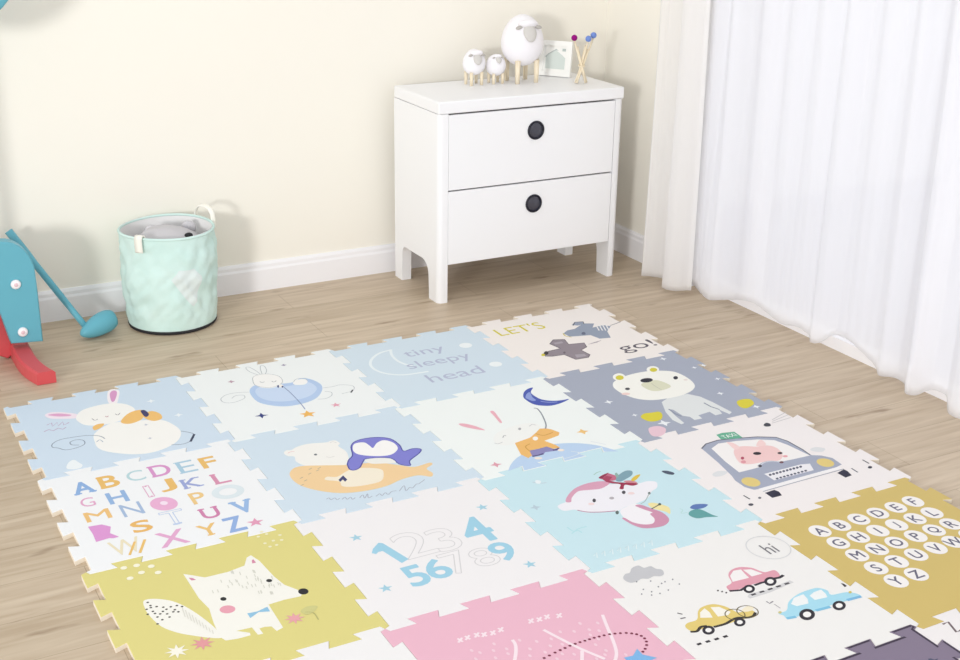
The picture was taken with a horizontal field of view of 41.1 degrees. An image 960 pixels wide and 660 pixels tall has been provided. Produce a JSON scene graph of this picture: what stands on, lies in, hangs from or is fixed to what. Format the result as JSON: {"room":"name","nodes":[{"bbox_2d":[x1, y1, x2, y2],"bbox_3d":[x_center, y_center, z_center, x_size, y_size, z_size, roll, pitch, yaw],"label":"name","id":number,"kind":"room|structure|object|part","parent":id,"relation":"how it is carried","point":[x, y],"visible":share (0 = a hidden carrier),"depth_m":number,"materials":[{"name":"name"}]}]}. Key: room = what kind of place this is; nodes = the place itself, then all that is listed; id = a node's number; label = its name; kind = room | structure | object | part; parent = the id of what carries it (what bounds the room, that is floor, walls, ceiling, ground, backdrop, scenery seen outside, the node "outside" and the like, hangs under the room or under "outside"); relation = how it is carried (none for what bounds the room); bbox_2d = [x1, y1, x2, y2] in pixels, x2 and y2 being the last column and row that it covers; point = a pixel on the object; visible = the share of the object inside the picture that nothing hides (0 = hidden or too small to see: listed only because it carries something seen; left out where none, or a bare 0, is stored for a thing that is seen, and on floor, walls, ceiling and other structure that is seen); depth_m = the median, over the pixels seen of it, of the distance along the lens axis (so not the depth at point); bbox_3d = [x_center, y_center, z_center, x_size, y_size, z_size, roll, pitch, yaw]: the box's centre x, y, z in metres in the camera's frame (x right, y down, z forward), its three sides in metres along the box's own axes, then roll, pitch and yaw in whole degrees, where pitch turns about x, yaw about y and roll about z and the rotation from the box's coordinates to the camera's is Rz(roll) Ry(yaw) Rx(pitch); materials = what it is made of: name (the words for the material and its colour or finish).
{"room":"children's room","nodes":[
{"label":"children's room","id":0,"kind":"room"},
{"bbox_2d":[0,0,607,291],"bbox_3d":[-1.819,-1.265,4.829,5.700,2.600,0.120,-10,23,-27],"label":"wall","id":1,"kind":"structure","parent":0,"point":[276,117],"depth_m":5.33,"materials":[{"name":"white paint"}]},
{"bbox_2d":[38,243,426,322],"bbox_3d":[-1.866,-0.078,5.179,5.565,0.130,0.015,-10,23,-27],"label":"baseboard","id":2,"kind":"structure","parent":1,"relation":"attached to","point":[88,300],"depth_m":5.65,"materials":[{"name":"white wood"}]},
{"bbox_2d":[0,243,959,659],"bbox_3d":[-0.301,1.003,2.650,5.700,0.060,6.580,-10,23,-27],"label":"floor","id":3,"kind":"structure","parent":0,"point":[47,611],"depth_m":4.95,"materials":[{"name":"brown wood"}]},
{"bbox_2d":[0,0,56,384],"bbox_3d":[-1.871,-0.691,4.477,0.666,1.771,0.375,-1,21,-4],"label":"toy","id":4,"kind":"object","parent":3,"relation":"on","point":[20,319],"visible":1,"depth_m":4.74,"materials":[{"name":"teal plastic"}]},
{"bbox_3d":[-1.926,-0.110,4.653,0.605,0.410,0.060,-10,23,-27],"label":"panel","id":5,"kind":"part","parent":4,"relation":"part of","materials":[{"name":"teal plastic"}]},
{"bbox_2d":[5,229,117,337],"bbox_3d":[-1.640,-0.180,5.018,0.397,0.433,0.135,-2,21,-9],"label":"club","id":6,"kind":"object","parent":3,"relation":"on","point":[103,322],"visible":0.98,"depth_m":5.04,"materials":[{"name":"teal plastic"}]},
{"bbox_2d":[117,204,217,334],"bbox_3d":[-1.257,-0.255,5.211,0.400,0.457,0.386,-10,23,-27],"label":"laundry basket","id":7,"kind":"object","parent":3,"relation":"on","point":[169,286],"visible":0.98,"depth_m":5.09,"materials":[{"name":"green fabric"}]},
{"bbox_3d":[-1.324,-0.332,4.993,0.037,0.078,0.036,8,22,18],"label":"handle","id":8,"kind":"part","parent":7,"relation":"part of","materials":[{"name":"white fabric"}]},
{"bbox_2d":[140,220,197,238],"bbox_3d":[-1.246,-0.357,5.164,0.251,0.135,0.232,-10,23,-27],"label":"plush toy","id":9,"kind":"object","parent":7,"relation":"in","point":[187,229],"visible":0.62,"depth_m":5.11,"materials":[{"name":"grey fabric"}]},
{"bbox_3d":[-1.138,-0.475,5.278,0.125,0.090,0.021,17,26,36],"label":"handle","id":10,"kind":"part","parent":7,"relation":"part of","materials":[{"name":"white fabric"}]},
{"bbox_2d":[3,304,959,659],"bbox_3d":[0.147,0.564,3.727,2.436,0.016,3.059,-10,23,-27],"label":"play mat","id":11,"kind":"object","parent":3,"relation":"on","point":[270,594],"depth_m":3.78,"materials":[{"name":"multicoloured"}]},
{"bbox_2d":[394,72,623,303],"bbox_3d":[0.125,-0.658,5.754,0.915,0.872,0.441,-10,23,-27],"label":"dresser","id":12,"kind":"object","parent":3,"relation":"on","point":[487,170],"visible":0.99,"depth_m":5.54,"materials":[{"name":"white paint"}]},
{"bbox_3d":[-0.259,-0.568,5.570,0.045,0.820,0.435,-10,23,-27],"label":"panel","id":13,"kind":"part","parent":12,"relation":"part of","materials":[{"name":"white paint"}]},
{"bbox_2d":[462,49,485,85],"bbox_3d":[-0.024,-1.149,5.594,0.102,0.155,0.104,-10,23,-27],"label":"figurine","id":14,"kind":"object","parent":12,"relation":"on","point":[473,63],"visible":1,"depth_m":5.56,"materials":[{"name":"white fabric"}]},
{"bbox_3d":[-0.062,-1.109,5.625,0.015,0.057,0.015,-10,23,-27],"label":"leg","id":15,"kind":"part","parent":14,"relation":"part of","materials":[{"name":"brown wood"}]},
{"bbox_3d":[-0.037,-1.093,5.583,0.015,0.057,0.015,-10,23,-27],"label":"leg","id":16,"kind":"part","parent":14,"relation":"part of","materials":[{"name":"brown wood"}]},
{"bbox_3d":[0.007,-1.101,5.606,0.015,0.057,0.015,-10,23,-27],"label":"leg","id":17,"kind":"part","parent":14,"relation":"part of","materials":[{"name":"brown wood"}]},
{"bbox_2d":[486,54,505,83],"bbox_3d":[0.071,-1.153,5.645,0.090,0.129,0.086,-10,23,-27],"label":"figurine","id":18,"kind":"object","parent":12,"relation":"on","point":[495,64],"visible":1,"depth_m":5.62,"materials":[{"name":"white fabric"}]},
{"bbox_3d":[0.039,-1.118,5.670,0.014,0.045,0.014,-10,23,-27],"label":"leg","id":19,"kind":"part","parent":18,"relation":"part of","materials":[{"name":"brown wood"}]},
{"bbox_3d":[0.060,-1.104,5.633,0.014,0.045,0.014,-10,23,-27],"label":"leg","id":20,"kind":"part","parent":18,"relation":"part of","materials":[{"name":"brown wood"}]},
{"bbox_3d":[0.100,-1.111,5.653,0.014,0.045,0.014,-10,23,-27],"label":"leg","id":21,"kind":"part","parent":18,"relation":"part of","materials":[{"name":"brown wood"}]},
{"bbox_3d":[0.130,-1.043,5.611,0.915,0.052,0.436,-10,23,-27],"label":"panel","id":22,"kind":"part","parent":12,"relation":"part of","materials":[{"name":"white paint"}]},
{"bbox_2d":[501,14,543,83],"bbox_3d":[0.187,-1.247,5.667,0.185,0.293,0.186,7,22,16],"label":"figurine","id":23,"kind":"object","parent":12,"relation":"on","point":[522,41],"visible":1,"depth_m":5.60,"materials":[{"name":"white fabric"}]},
{"bbox_3d":[0.120,-1.165,5.718,0.024,0.100,0.024,-10,23,-27],"label":"leg","id":24,"kind":"part","parent":23,"relation":"part of","materials":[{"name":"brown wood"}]},
{"bbox_3d":[0.166,-1.134,5.639,0.024,0.100,0.024,-10,23,-27],"label":"leg","id":25,"kind":"part","parent":23,"relation":"part of","materials":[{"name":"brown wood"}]},
{"bbox_3d":[0.204,-1.180,5.761,0.024,0.100,0.024,-10,23,-27],"label":"leg","id":26,"kind":"part","parent":23,"relation":"part of","materials":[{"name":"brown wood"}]},
{"bbox_3d":[0.250,-1.149,5.683,0.024,0.100,0.024,-10,23,-27],"label":"leg","id":27,"kind":"part","parent":23,"relation":"part of","materials":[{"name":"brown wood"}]},
{"bbox_3d":[0.133,-0.554,5.779,0.823,0.320,0.394,-10,23,-27],"label":"drawer","id":28,"kind":"part","parent":12,"relation":"part of","materials":[{"name":"white paint"}]},
{"bbox_3d":[0.138,-0.859,5.664,0.823,0.318,0.394,-10,23,-27],"label":"drawer","id":29,"kind":"part","parent":12,"relation":"part of","materials":[{"name":"white paint"}]},
{"bbox_3d":[0.235,-0.553,5.596,0.082,0.082,0.011,-10,23,-27],"label":"finger pull","id":30,"kind":"part","parent":12,"relation":"part of","materials":[{"name":"black plastic"}]},
{"bbox_3d":[0.240,-0.856,5.482,0.082,0.082,0.011,-10,23,-27],"label":"finger pull","id":31,"kind":"part","parent":12,"relation":"part of","materials":[{"name":"black plastic"}]},
{"bbox_2d":[539,40,573,77],"bbox_3d":[0.351,-1.243,5.852,0.155,0.159,0.072,10,22,22],"label":"photo frame","id":32,"kind":"object","parent":12,"relation":"on","point":[555,59],"visible":0.9,"depth_m":5.83,"materials":[{"name":"white"}]},
{"bbox_2d":[543,45,567,71],"bbox_3d":[0.345,-1.238,5.840,0.111,0.113,0.021,10,22,22],"label":"picture","id":33,"kind":"object","parent":32,"relation":"attached to","point":[555,57],"depth_m":5.84,"materials":[{"name":"white paper"}]},
{"bbox_2d":[571,32,596,82],"bbox_3d":[0.462,-1.202,5.661,0.127,0.216,0.051,-10,23,-27],"label":"bundle","id":34,"kind":"object","parent":12,"relation":"on","point":[582,61],"visible":1,"depth_m":5.66,"materials":[{"name":"brown wood"}]},
{"bbox_3d":[0.507,-0.703,5.962,0.042,0.820,0.435,-10,23,-27],"label":"panel","id":35,"kind":"part","parent":12,"relation":"part of","materials":[{"name":"white paint"}]},
{"bbox_2d":[604,0,694,285],"bbox_3d":[2.201,-0.656,3.389,0.120,2.600,6.460,-10,23,-27],"label":"wall","id":36,"kind":"structure","parent":0,"point":[632,25],"depth_m":6.01,"materials":[{"name":"white paint"}]},
{"bbox_2d":[614,223,693,285],"bbox_3d":[0.774,-0.387,6.115,0.015,0.130,0.800,-10,23,-27],"label":"baseboard","id":37,"kind":"structure","parent":36,"relation":"attached to","point":[630,243],"depth_m":6.19,"materials":[{"name":"white wood"}]},
{"bbox_2d":[641,0,710,290],"bbox_3d":[0.846,-1.268,5.382,0.083,2.262,0.309,-10,23,-27],"label":"curtain","id":38,"kind":"object","parent":36,"relation":"hanging from","point":[674,168],"visible":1,"depth_m":5.53,"materials":[{"name":"white fabric"}]},
{"bbox_2d":[692,0,959,418],"bbox_3d":[1.667,-0.777,4.118,0.073,2.264,3.085,-10,23,-27],"label":"sheer curtain","id":39,"kind":"object","parent":36,"relation":"hanging from","point":[828,202],"visible":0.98,"depth_m":4.82,"materials":[{"name":"white fabric"}]},
{"bbox_2d":[730,300,946,401],"bbox_3d":[1.808,-0.767,4.093,0.060,2.300,3.260,-10,23,-27],"label":"window","id":40,"kind":"structure","parent":36,"relation":"in","point":[841,344],"depth_m":5.07,"materials":[{"name":"white"}]}
]}

